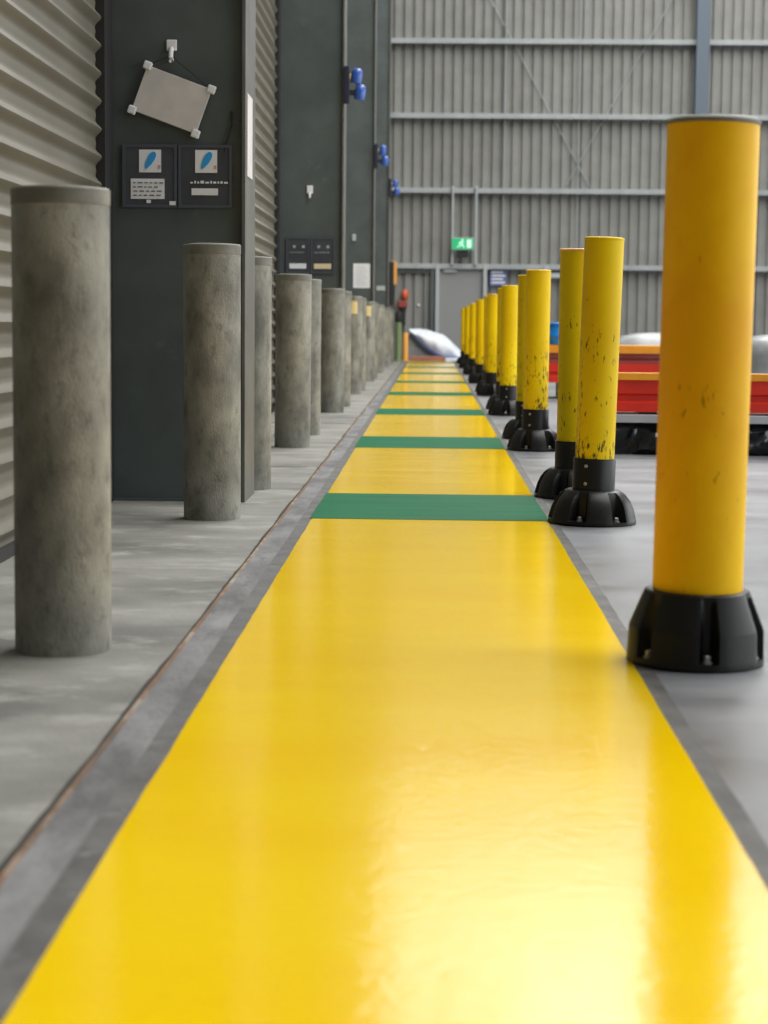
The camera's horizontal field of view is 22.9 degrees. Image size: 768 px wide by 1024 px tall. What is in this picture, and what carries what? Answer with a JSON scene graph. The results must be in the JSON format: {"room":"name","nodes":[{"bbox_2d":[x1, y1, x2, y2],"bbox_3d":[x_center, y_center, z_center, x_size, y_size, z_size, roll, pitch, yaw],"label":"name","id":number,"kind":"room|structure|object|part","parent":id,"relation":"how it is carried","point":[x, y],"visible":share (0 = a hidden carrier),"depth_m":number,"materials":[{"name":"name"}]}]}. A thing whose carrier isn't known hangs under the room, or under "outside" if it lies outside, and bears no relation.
{"room":"warehouse interior","nodes":[
{"label":"warehouse interior","id":0,"kind":"room"},
{"bbox_2d":[0,359,767,863],"bbox_3d":[5.980,-1.079,19.748,17.000,0.126,44.800,1,6,1],"label":"floor","id":1,"kind":"structure","parent":0,"point":[167,568],"depth_m":5.45,"materials":[{"name":"concrete"}]},
{"bbox_2d":[0,0,113,562],"bbox_3d":[-1.268,-3.527,2.524,0.082,8.000,10.250,1,6,1],"label":"door","id":2,"kind":"structure","parent":1,"relation":"on","point":[56,55],"depth_m":6.64,"materials":[{"name":"metal"}]},
{"bbox_3d":[-1.297,0.441,2.890,0.062,0.030,10.200,1,6,1],"label":"rail","id":3,"kind":"part","parent":2,"relation":"part of","materials":[{"name":"grey metal"}]},
{"bbox_2d":[10,185,111,656],"bbox_3d":[-0.732,-0.207,4.320,0.222,1.050,0.222,1,6,1],"label":"bollard","id":4,"kind":"object","parent":1,"relation":"on","point":[60,234],"visible":1,"depth_m":4.23,"materials":[{"name":"grey concrete"}]},
{"bbox_2d":[112,0,255,501],"bbox_3d":[-0.816,-7.528,7.474,0.616,15.000,0.435,1,6,1],"label":"steel column","id":5,"kind":"structure","parent":1,"relation":"on","point":[216,39],"depth_m":7.92,"materials":[{"name":"metal"}]},
{"bbox_3d":[-0.889,-0.070,8.207,0.605,0.010,0.400,1,6,1],"label":"plate","id":6,"kind":"part","parent":5,"relation":"part of","materials":[{"name":"paint"}]},
{"bbox_2d":[122,144,177,207],"bbox_3d":[-0.972,-1.395,7.889,0.228,0.259,0.018,1,6,1],"label":"sign","id":7,"kind":"object","parent":5,"relation":"attached to","point":[149,171],"visible":1,"depth_m":7.88,"materials":[{"name":"grey plastic"}]},
{"bbox_2d":[166,40,176,62],"bbox_3d":[-0.876,-1.897,7.824,0.042,0.097,0.044,1,6,1],"label":"wall hook","id":8,"kind":"object","parent":5,"relation":"attached to","point":[171,45],"visible":1,"depth_m":7.83,"materials":[{"name":"white plastic"}]},
{"bbox_2d":[127,56,215,138],"bbox_3d":[-0.876,-1.713,7.842,0.369,0.338,0.028,1,6,1],"label":"hanging sign","id":9,"kind":"object","parent":8,"relation":"hanging from","point":[163,96],"visible":1,"depth_m":7.83,"materials":[{"name":"white paper"}]},
{"bbox_3d":[-0.876,-1.925,7.836,0.042,0.045,0.014,1,6,1],"label":"plate","id":10,"kind":"part","parent":8,"relation":"part of","materials":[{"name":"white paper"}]},
{"bbox_2d":[178,144,231,207],"bbox_3d":[-0.741,-1.392,7.883,0.223,0.259,0.018,1,6,1],"label":"sign","id":11,"kind":"object","parent":5,"relation":"attached to","point":[204,171],"visible":1,"depth_m":7.88,"materials":[{"name":"grey plastic"}]},
{"bbox_2d":[224,111,232,152],"bbox_3d":[-0.645,-1.566,7.863,0.042,0.181,0.016,1,6,1],"label":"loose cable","id":12,"kind":"object","parent":5,"relation":"hanging from","point":[231,111],"visible":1,"depth_m":7.86,"materials":[{"name":"black rubber"}]},
{"bbox_2d":[247,93,252,179],"bbox_3d":[-0.567,-1.579,8.000,0.006,0.340,0.220,1,6,1],"label":"label strip","id":13,"kind":"object","parent":5,"relation":"attached to","point":[249,99],"visible":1,"depth_m":7.99,"materials":[{"name":"white plastic"}]},
{"bbox_2d":[0,361,402,885],"bbox_3d":[-0.117,-1.065,18.644,0.012,0.050,42.100,1,6,1],"label":"trim","id":14,"kind":"structure","parent":1,"relation":"in","point":[41,827],"depth_m":3.55,"materials":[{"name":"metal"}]},
{"bbox_2d":[0,361,405,964],"bbox_3d":[-0.051,-1.087,18.640,0.126,0.002,42.100,1,6,1],"label":"trim","id":15,"kind":"structure","parent":1,"relation":"on","point":[29,883],"depth_m":3.35,"materials":[{"name":"concrete"}]},
{"bbox_2d":[0,361,408,1023],"bbox_3d":[-0.016,-1.088,18.639,0.056,0.002,42.100,1,6,1],"label":"trim","id":16,"kind":"structure","parent":15,"relation":"on","point":[35,939],"depth_m":2.96,"materials":[{"name":"concrete"}]},
{"bbox_2d":[183,243,240,520],"bbox_3d":[-0.659,-0.499,7.283,0.222,1.050,0.222,3,6,26],"label":"bollard","id":17,"kind":"object","parent":1,"relation":"on","point":[211,271],"visible":1,"depth_m":7.20,"materials":[{"name":"grey concrete"}]},
{"bbox_2d":[254,256,271,489],"bbox_3d":[-0.620,-0.630,8.616,0.222,1.050,0.222,6,8,41],"label":"bollard","id":18,"kind":"object","parent":1,"relation":"on","point":[263,264],"visible":0.39,"depth_m":8.54,"materials":[{"name":"grey concrete"}]},
{"bbox_2d":[255,0,280,412],"bbox_3d":[-1.028,-4.483,12.234,0.082,8.000,8.290,1,6,1],"label":"door","id":19,"kind":"structure","parent":1,"relation":"on","point":[268,12],"depth_m":15.68,"materials":[{"name":"metal"}]},
{"bbox_2d":[274,274,311,447],"bbox_3d":[-0.554,-0.921,11.572,0.222,1.050,0.222,2,6,11],"label":"bollard","id":20,"kind":"object","parent":1,"relation":"on","point":[293,292],"visible":1,"depth_m":11.49,"materials":[{"name":"grey concrete"}]},
{"bbox_2d":[280,0,346,372],"bbox_3d":[-0.600,-8.388,16.209,0.616,15.000,0.435,1,6,1],"label":"wall panel","id":21,"kind":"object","parent":1,"relation":"on","point":[313,32],"depth_m":16.52,"materials":[{"name":"paint"}]},
{"bbox_2d":[286,237,309,272],"bbox_3d":[-0.753,-2.245,16.625,0.207,0.310,0.016,1,6,1],"label":"sign","id":22,"kind":"object","parent":21,"relation":"attached to","point":[297,248],"visible":1,"depth_m":16.62,"materials":[{"name":"grey"}]},
{"bbox_2d":[307,185,312,197],"bbox_3d":[-0.647,-2.789,16.558,0.052,0.112,0.039,1,6,1],"label":"wall hook","id":23,"kind":"object","parent":21,"relation":"attached to","point":[309,187],"visible":1,"depth_m":16.56,"materials":[{"name":"white plastic"}]},
{"bbox_3d":[-0.646,-2.812,16.568,0.052,0.070,0.014,1,6,1],"label":"plate","id":24,"kind":"part","parent":23,"relation":"part of","materials":[{"name":"white plastic"}]},
{"bbox_2d":[310,238,334,273],"bbox_3d":[-0.537,-2.243,16.620,0.210,0.310,0.016,1,6,1],"label":"sign","id":25,"kind":"object","parent":21,"relation":"attached to","point":[322,249],"visible":1,"depth_m":16.61,"materials":[{"name":"grey"}]},
{"bbox_2d":[344,66,365,103],"bbox_3d":[-0.251,-3.695,16.443,0.191,0.320,0.100,1,6,1],"label":"lamp","id":26,"kind":"object","parent":21,"relation":"attached to","point":[355,76],"visible":1,"depth_m":16.41,"materials":[{"name":"blue plastic"}]},
{"bbox_3d":[-0.276,-3.630,16.450,0.075,0.044,0.036,1,6,1],"label":"lamp arm","id":27,"kind":"part","parent":26,"relation":"part of","materials":[{"name":"grey metal"}]},
{"bbox_2d":[310,279,321,435],"bbox_3d":[-0.536,-1.048,12.866,0.222,1.050,0.222,-3,6,-28],"label":"bollard","id":28,"kind":"object","parent":1,"relation":"on","point":[315,420],"visible":0.37,"depth_m":12.79,"materials":[{"name":"grey concrete"}]},
{"bbox_2d":[321,288,344,412],"bbox_3d":[-0.446,-1.372,16.158,0.222,1.050,0.222,0,6,-8],"label":"bollard","id":29,"kind":"object","parent":1,"relation":"on","point":[332,299],"visible":0.88,"depth_m":16.07,"materials":[{"name":"grey concrete"}]},
{"bbox_2d":[344,291,351,406],"bbox_3d":[-0.410,-1.492,17.374,0.222,1.050,0.222,-1,6,-22],"label":"bollard","id":30,"kind":"object","parent":1,"relation":"on","point":[348,294],"visible":0.35,"depth_m":17.31,"materials":[{"name":"grey concrete"}]},
{"bbox_2d":[351,296,362,393],"bbox_3d":[-0.344,-1.794,20.438,0.222,1.050,0.222,1,6,6],"label":"bollard","id":31,"kind":"object","parent":1,"relation":"on","point":[357,301],"visible":0.52,"depth_m":20.35,"materials":[{"name":"grey concrete"}]},
{"bbox_2d":[345,0,376,301],"bbox_3d":[-0.381,-9.259,25.063,0.616,15.000,0.435,1,6,1],"label":"wall panel","id":32,"kind":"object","parent":1,"relation":"on","point":[361,14],"depth_m":25.32,"materials":[{"name":"paint"}]},
{"bbox_2d":[353,263,369,287],"bbox_3d":[-0.300,-3.167,25.472,0.225,0.325,0.010,1,6,1],"label":"notice sheet","id":33,"kind":"object","parent":32,"relation":"attached to","point":[361,272],"visible":1,"depth_m":25.47,"materials":[{"name":"white paper"}]},
{"bbox_2d":[374,144,388,167],"bbox_3d":[-0.030,-4.736,25.281,0.191,0.320,0.100,1,6,1],"label":"lamp","id":34,"kind":"object","parent":32,"relation":"attached to","point":[384,161],"visible":1,"depth_m":25.25,"materials":[{"name":"blue plastic"}]},
{"bbox_2d":[362,298,366,390],"bbox_3d":[-0.313,-1.911,21.630,0.222,1.050,0.222,5,7,38],"label":"bollard","id":35,"kind":"object","parent":1,"relation":"on","point":[364,299],"visible":0.31,"depth_m":21.57,"materials":[{"name":"grey concrete"}]},
{"bbox_2d":[366,301,374,381],"bbox_3d":[-0.232,-2.254,25.114,0.222,1.050,0.222,3,6,21],"label":"bollard","id":36,"kind":"object","parent":1,"relation":"on","point":[370,306],"visible":0.55,"depth_m":25.03,"materials":[{"name":"grey concrete"}]},
{"bbox_2d":[374,303,377,378],"bbox_3d":[-0.197,-2.371,26.306,0.222,1.050,0.222,-1,6,-14],"label":"bollard","id":37,"kind":"object","parent":1,"relation":"on","point":[376,304],"visible":0.25,"depth_m":26.25,"materials":[{"name":"grey concrete"}]},
{"bbox_2d":[377,305,383,372],"bbox_3d":[-0.115,-2.675,29.390,0.222,1.050,0.222,6,8,41],"label":"bollard","id":38,"kind":"object","parent":1,"relation":"on","point":[380,307],"visible":0.44,"depth_m":29.31,"materials":[{"name":"grey concrete"}]},
{"bbox_2d":[374,0,391,307],"bbox_3d":[-0.167,-10.111,33.719,0.616,15.000,0.435,1,6,1],"label":"steel column","id":39,"kind":"structure","parent":1,"relation":"on","point":[384,7],"depth_m":33.89,"materials":[{"name":"metal"}]},
{"bbox_2d":[377,286,384,289],"bbox_3d":[-0.056,-4.021,34.127,0.155,0.080,0.010,1,6,1],"label":"label","id":40,"kind":"object","parent":39,"relation":"attached to","point":[378,287],"visible":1,"depth_m":34.12,"materials":[{"name":"white paper"}]},
{"bbox_2d":[389,179,399,196],"bbox_3d":[0.186,-5.786,33.917,0.191,0.320,0.100,1,6,1],"label":"lamp","id":41,"kind":"object","parent":39,"relation":"attached to","point":[394,183],"visible":1,"depth_m":33.88,"materials":[{"name":"blue plastic"}]},
{"bbox_2d":[383,306,384,370],"bbox_3d":[-0.100,-2.793,30.587,0.222,1.050,0.222,-1,6,-11],"label":"bollard","id":42,"kind":"object","parent":1,"relation":"on","point":[384,306],"visible":0.11,"depth_m":30.56,"materials":[{"name":"grey concrete"}]},
{"bbox_2d":[2,361,767,1023],"bbox_3d":[0.454,-1.073,18.528,0.911,0.002,41.900,1,6,1],"label":"walkway","id":43,"kind":"object","parent":1,"relation":"on","point":[428,778],"visible":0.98,"depth_m":2.87,"materials":[{"name":"yellow paint"}]},
{"bbox_2d":[384,308,389,366],"bbox_3d":[-0.012,-3.096,33.667,0.222,1.050,0.222,-4,7,-36],"label":"bollard","id":44,"kind":"object","parent":1,"relation":"on","point":[387,310],"visible":0.49,"depth_m":33.59,"materials":[{"name":"grey concrete"}]},
{"bbox_2d":[389,308,390,365],"bbox_3d":[0.022,-3.223,34.961,0.222,1.050,0.222,4,7,31],"label":"bollard","id":45,"kind":"object","parent":1,"relation":"on","point":[390,308],"visible":0.23,"depth_m":34.92,"materials":[{"name":"grey concrete"}]},
{"bbox_2d":[391,309,393,362],"bbox_3d":[0.084,-3.497,37.749,0.222,1.050,0.222,1,6,1],"label":"bollard","id":46,"kind":"object","parent":1,"relation":"on","point":[392,310],"visible":0.31,"depth_m":37.68,"materials":[{"name":"grey concrete"}]},
{"bbox_2d":[393,311,402,360],"bbox_3d":[0.298,-3.607,39.039,0.200,1.020,0.200,1,6,1],"label":"post","id":47,"kind":"object","parent":1,"relation":"on","point":[398,315],"visible":1,"depth_m":38.99,"materials":[{"name":"green metal"}]},
{"bbox_2d":[403,333,409,360],"bbox_3d":[0.443,-3.419,39.355,0.180,0.585,0.180,1,6,1],"label":"post","id":48,"kind":"object","parent":1,"relation":"on","point":[405,335],"visible":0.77,"depth_m":39.30,"materials":[{"name":"orange"}]},
{"bbox_3d":[0.443,-3.419,39.355,0.110,0.585,0.110,1,6,1],"label":"post","id":49,"kind":"part","parent":48,"relation":"part of","materials":[{"name":"orange metal"}]},
{"bbox_2d":[410,356,444,360],"bbox_3d":[0.916,-3.215,39.801,0.720,0.100,0.170,1,6,1],"label":"sleeper","id":50,"kind":"object","parent":1,"relation":"on","point":[413,358],"visible":0.94,"depth_m":39.72,"materials":[{"name":"red wood"}]},
{"bbox_2d":[408,329,459,359],"bbox_3d":[1.068,-3.573,40.544,1.300,0.670,0.875,1,6,1],"label":"load","id":51,"kind":"object","parent":1,"relation":"on","point":[421,342],"visible":0.73,"depth_m":40.22,"materials":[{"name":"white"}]},
{"bbox_2d":[445,358,456,360],"bbox_3d":[1.490,-3.189,39.754,0.410,0.070,0.200,1,6,1],"label":"plank","id":52,"kind":"object","parent":1,"relation":"on","point":[446,359],"visible":0.49,"depth_m":39.66,"materials":[{"name":"white"}]},
{"bbox_2d":[456,308,464,363],"bbox_3d":[1.588,-3.468,37.413,0.338,1.086,0.338,4,7,31],"label":"bollard","id":53,"kind":"object","parent":1,"relation":"on","point":[461,357],"visible":0.4,"depth_m":37.35,"materials":[{"name":"paint"}]},
{"bbox_2d":[459,324,464,364],"bbox_3d":[1.524,-3.164,34.326,0.338,1.086,0.338,1,6,1],"label":"bollard","id":54,"kind":"object","parent":1,"relation":"on","point":[464,324],"visible":0.12,"depth_m":34.31,"materials":[{"name":"paint"}]},
{"bbox_2d":[459,306,469,367],"bbox_3d":[1.489,-3.057,33.235,0.338,1.086,0.338,0,6,-13],"label":"bollard","id":55,"kind":"object","parent":1,"relation":"on","point":[464,363],"visible":0.45,"depth_m":33.18,"materials":[{"name":"paint"}]},
{"bbox_2d":[462,313,469,372],"bbox_3d":[1.419,-2.743,30.047,0.338,1.086,0.338,1,6,1],"label":"bollard","id":56,"kind":"object","parent":1,"relation":"on","point":[469,313],"visible":0.14,"depth_m":30.02,"materials":[{"name":"paint"}]},
{"bbox_2d":[463,303,475,374],"bbox_3d":[1.383,-2.636,28.959,0.338,1.086,0.338,1,5,1],"label":"bollard","id":57,"kind":"object","parent":1,"relation":"on","point":[470,368],"visible":0.58,"depth_m":28.90,"materials":[{"name":"paint"}]},
{"bbox_2d":[468,300,476,380],"bbox_3d":[1.313,-2.322,25.774,0.338,1.086,0.338,-2,6,-29],"label":"bollard","id":58,"kind":"object","parent":1,"relation":"on","point":[472,372],"visible":0.16,"depth_m":25.76,"materials":[{"name":"paint"}]},
{"bbox_2d":[469,299,483,383],"bbox_3d":[1.273,-2.215,24.679,0.338,1.086,0.338,-1,6,-13],"label":"bollard","id":59,"kind":"object","parent":1,"relation":"on","point":[477,376],"visible":0.5,"depth_m":24.61,"materials":[{"name":"paint"}]},
{"bbox_2d":[475,296,486,391],"bbox_3d":[1.201,-1.901,21.496,0.338,1.086,0.338,-1,6,-13],"label":"bollard","id":60,"kind":"object","parent":1,"relation":"on","point":[485,297],"visible":0.27,"depth_m":21.45,"materials":[{"name":"paint"}]},
{"bbox_2d":[476,294,497,395],"bbox_3d":[1.171,-1.793,20.398,0.338,1.086,0.338,0,6,-13],"label":"bollard","id":61,"kind":"object","parent":1,"relation":"on","point":[488,388],"visible":0.59,"depth_m":20.33,"materials":[{"name":"paint"}]},
{"bbox_2d":[486,288,501,408],"bbox_3d":[1.091,-1.470,17.115,0.338,1.086,0.338,1,6,1],"label":"bollard","id":62,"kind":"object","parent":1,"relation":"on","point":[495,396],"visible":0.27,"depth_m":17.07,"materials":[{"name":"paint"}]},
{"bbox_2d":[488,285,517,415],"bbox_3d":[1.053,-1.358,15.977,0.338,1.086,0.338,0,5,-13],"label":"bollard","id":63,"kind":"object","parent":1,"relation":"on","point":[505,405],"visible":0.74,"depth_m":15.91,"materials":[{"name":"paint"}]},
{"bbox_2d":[502,275,549,438],"bbox_3d":[0.962,-1.033,12.673,0.338,1.086,0.338,1,5,1],"label":"bollard","id":64,"kind":"object","parent":1,"relation":"on","point":[512,425],"visible":0.29,"depth_m":12.62,"materials":[{"name":"paint"}]},
{"bbox_2d":[507,270,556,451],"bbox_3d":[0.922,-0.915,11.473,0.338,1.086,0.338,1,6,1],"label":"bollard","id":65,"kind":"object","parent":1,"relation":"on","point":[535,435],"visible":0.91,"depth_m":11.41,"materials":[{"name":"paint"}]},
{"bbox_2d":[534,248,583,499],"bbox_3d":[0.837,-0.606,8.329,0.338,1.086,0.338,4,7,31],"label":"bollard","id":66,"kind":"object","parent":1,"relation":"on","point":[553,480],"visible":0.48,"depth_m":8.27,"materials":[{"name":"paint"}]},
{"bbox_2d":[548,236,635,526],"bbox_3d":[0.816,-0.498,7.238,0.338,1.086,0.338,2,6,1],"label":"bollard","id":67,"kind":"object","parent":1,"relation":"on","point":[592,500],"visible":1,"depth_m":7.17,"materials":[{"name":"paint"}]},
{"bbox_2d":[453,361,767,889],"bbox_3d":[0.921,-1.075,18.617,0.059,0.002,42.100,1,6,1],"label":"trim","id":68,"kind":"structure","parent":1,"relation":"on","point":[754,846],"depth_m":3.57,"materials":[{"name":"concrete"}]},
{"bbox_2d":[615,423,767,455],"bbox_3d":[2.707,-0.448,11.502,2.800,0.186,0.793,1,6,1],"label":"pallet","id":69,"kind":"object","parent":1,"relation":"on","point":[630,438],"visible":0.29,"depth_m":11.20,"materials":[{"name":"black plastic"}]},
{"bbox_2d":[616,412,767,423],"bbox_3d":[2.724,-0.567,11.496,2.810,0.048,0.680,1,6,1],"label":"board","id":70,"kind":"object","parent":69,"relation":"on","point":[621,417],"visible":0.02,"depth_m":11.19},
{"bbox_2d":[637,412,656,413],"bbox_3d":[1.575,-0.614,11.540,0.090,0.012,0.600,1,6,1],"label":"bearer","id":71,"kind":"object","parent":70,"relation":"on","point":[637,412],"visible":0.36,"depth_m":11.24,"materials":[{"name":"black metal"}]},
{"bbox_2d":[616,380,767,412],"bbox_3d":[2.749,-0.675,11.249,2.850,0.188,0.130,1,6,1],"label":"beam","id":72,"kind":"structure","parent":71,"relation":"on","point":[632,395],"depth_m":11.21,"materials":[{"name":"red metal"}]},
{"bbox_2d":[618,372,767,380],"bbox_3d":[2.750,-0.789,11.227,2.850,0.041,0.130,1,6,1],"label":"beam","id":73,"kind":"structure","parent":72,"relation":"on","point":[621,375],"depth_m":11.19,"materials":[{"name":"orange metal"}]},
{"bbox_2d":[751,334,767,373],"bbox_3d":[4.142,-1.428,18.958,1.303,0.700,1.045,1,6,1],"label":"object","id":74,"kind":"object","parent":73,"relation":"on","point":[759,359],"visible":0.22,"depth_m":18.52,"materials":[{"name":"white metal"}]},
{"bbox_2d":[626,114,763,673],"bbox_3d":[0.713,-0.264,4.228,0.306,1.208,0.306,1,6,1],"label":"bollard","id":75,"kind":"object","parent":1,"relation":"on","point":[696,614],"visible":1,"depth_m":4.15,"materials":[{"name":"orange paint"}]},
{"bbox_3d":[2.538,-1.284,20.039,0.100,0.169,0.750,1,6,1],"label":"bearer","id":76,"kind":"object","parent":1,"relation":"on","visible":0},
{"bbox_2d":[549,363,658,382],"bbox_3d":[2.574,-1.441,19.772,1.780,0.195,0.250,1,6,1],"label":"beam","id":77,"kind":"structure","parent":76,"relation":"on","point":[553,367],"depth_m":19.64,"materials":[{"name":"red metal"}]},
{"bbox_2d":[549,353,659,363],"bbox_3d":[2.578,-1.605,19.881,1.780,0.109,0.400,1,6,1],"label":"beam","id":78,"kind":"structure","parent":77,"relation":"on","point":[624,358],"depth_m":19.69,"materials":[{"name":"red metal"}]},
{"bbox_2d":[549,345,659,353],"bbox_3d":[2.583,-1.714,20.011,1.780,0.080,0.720,1,6,1],"label":"beam","id":79,"kind":"structure","parent":78,"relation":"on","point":[628,349],"depth_m":19.65,"materials":[{"name":"orange metal"}]},
{"bbox_2d":[549,322,558,344],"bbox_3d":[1.815,-1.863,19.844,0.248,0.232,0.248,1,6,1],"label":"drum","id":80,"kind":"object","parent":79,"relation":"on","point":[554,326],"visible":0.34,"depth_m":19.74,"materials":[{"name":"blue plastic"}]},
{"bbox_3d":[1.816,-1.962,19.834,0.248,0.032,0.248,1,6,1],"label":"lid","id":81,"kind":"part","parent":80,"relation":"part of","materials":[{"name":"blue plastic"}]},
{"bbox_2d":[620,332,659,344],"bbox_3d":[3.105,-1.691,21.565,1.306,0.690,1.041,1,6,1],"label":"load","id":82,"kind":"object","parent":79,"relation":"on","point":[652,338],"visible":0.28,"depth_m":21.19},
{"bbox_2d":[389,262,393,305],"bbox_3d":[0.053,-4.220,35.140,0.250,0.800,0.250,1,6,1],"label":"wall box","id":83,"kind":"object","parent":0,"point":[391,264],"visible":0.44,"depth_m":35.02,"materials":[{"name":"black metal"}]},
{"bbox_2d":[389,0,767,358],"bbox_3d":[7.359,-12.239,40.749,15.500,18.000,0.560,1,6,1],"label":"wall","id":84,"kind":"structure","parent":0,"point":[557,112],"depth_m":41.29,"materials":[{"name":"metal"}]},
{"bbox_2d":[392,261,396,284],"bbox_3d":[0.222,-5.206,41.381,0.120,0.500,0.150,1,6,1],"label":"post","id":85,"kind":"object","parent":84,"relation":"attached to","point":[395,262],"visible":0.71,"depth_m":41.30,"materials":[{"name":"orange metal"}]},
{"bbox_2d":[394,270,433,357],"bbox_3d":[0.655,-4.338,41.737,0.880,1.950,0.330,1,6,1],"label":"door","id":86,"kind":"structure","parent":84,"relation":"in","point":[419,284],"depth_m":41.68,"materials":[{"name":"paint"}]},
{"bbox_2d":[398,289,408,324],"bbox_3d":[0.419,-4.483,41.593,0.232,0.783,0.220,1,6,1],"label":"bell","id":87,"kind":"object","parent":86,"relation":"attached to","point":[402,304],"visible":0.98,"depth_m":41.52,"materials":[{"name":"red metal"}]},
{"bbox_3d":[0.421,-4.282,41.613,0.097,0.380,0.097,1,6,1],"label":"stem","id":88,"kind":"part","parent":87,"relation":"part of","materials":[{"name":"black metal"}]},
{"bbox_3d":[0.652,-4.328,41.635,0.880,1.950,0.125,1,6,1],"label":"frame","id":89,"kind":"part","parent":86,"relation":"part of","materials":[{"name":"paint"}]},
{"bbox_2d":[450,186,454,264],"bbox_3d":[1.488,-6.237,41.328,0.080,1.694,0.061,1,6,1],"label":"conduit","id":90,"kind":"object","parent":84,"relation":"attached to","point":[452,187],"visible":1,"depth_m":41.29,"materials":[{"name":"grey metal"}]},
{"bbox_2d":[435,265,486,350],"bbox_3d":[1.683,-4.372,41.623,1.120,2.060,0.200,1,6,1],"label":"door","id":91,"kind":"structure","parent":84,"relation":"in","point":[456,289],"depth_m":41.59,"materials":[{"name":"grey paint"}]},
{"bbox_2d":[451,237,473,257],"bbox_3d":[1.707,-5.745,41.290,0.490,0.430,0.088,1,6,1],"label":"exit sign","id":92,"kind":"object","parent":84,"relation":"attached to","point":[462,245],"visible":1,"depth_m":41.25,"materials":[{"name":"green plastic"}]},
{"bbox_3d":[1.707,-5.822,41.246,0.460,0.240,0.007,1,6,1],"label":"panel","id":93,"kind":"part","parent":92,"relation":"part of","materials":[{"name":"green plastic"}]},
{"bbox_2d":[473,186,477,264],"bbox_3d":[1.998,-6.231,41.316,0.080,1.694,0.061,1,6,1],"label":"conduit","id":94,"kind":"object","parent":84,"relation":"attached to","point":[476,187],"visible":1,"depth_m":41.30,"materials":[{"name":"grey metal"}]},
{"bbox_2d":[490,270,506,285],"bbox_3d":[2.501,-5.120,41.546,0.360,0.340,0.030,1,6,1],"label":"notice board","id":95,"kind":"object","parent":84,"relation":"attached to","point":[497,277],"visible":0.97,"depth_m":41.53,"materials":[{"name":"blue"}]},
{"bbox_3d":[2.631,-9.343,41.130,0.023,7.930,0.023,1,6,1],"label":"sag rod","id":96,"kind":"part","parent":84,"relation":"part of","materials":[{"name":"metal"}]},
{"bbox_3d":[3.232,-9.355,41.155,2.518,4.510,0.022,1,6,1],"label":"brace rod","id":97,"kind":"part","parent":84,"relation":"part of","materials":[{"name":"metal"}]},
{"bbox_2d":[551,273,559,277],"bbox_3d":[3.869,-5.157,41.442,0.540,0.100,0.060,1,6,1],"label":"trim","id":98,"kind":"structure","parent":84,"relation":"attached to","point":[553,275],"depth_m":41.41,"materials":[{"name":"grey paint"}]},
{"bbox_3d":[4.231,-9.324,41.093,0.023,7.930,0.023,1,6,1],"label":"sag rod","id":99,"kind":"part","parent":84,"relation":"part of","materials":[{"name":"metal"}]},
{"bbox_3d":[5.232,-9.331,41.108,2.518,4.510,0.022,1,6,1],"label":"brace rod","id":100,"kind":"part","parent":84,"relation":"part of","materials":[{"name":"metal"}]}
]}

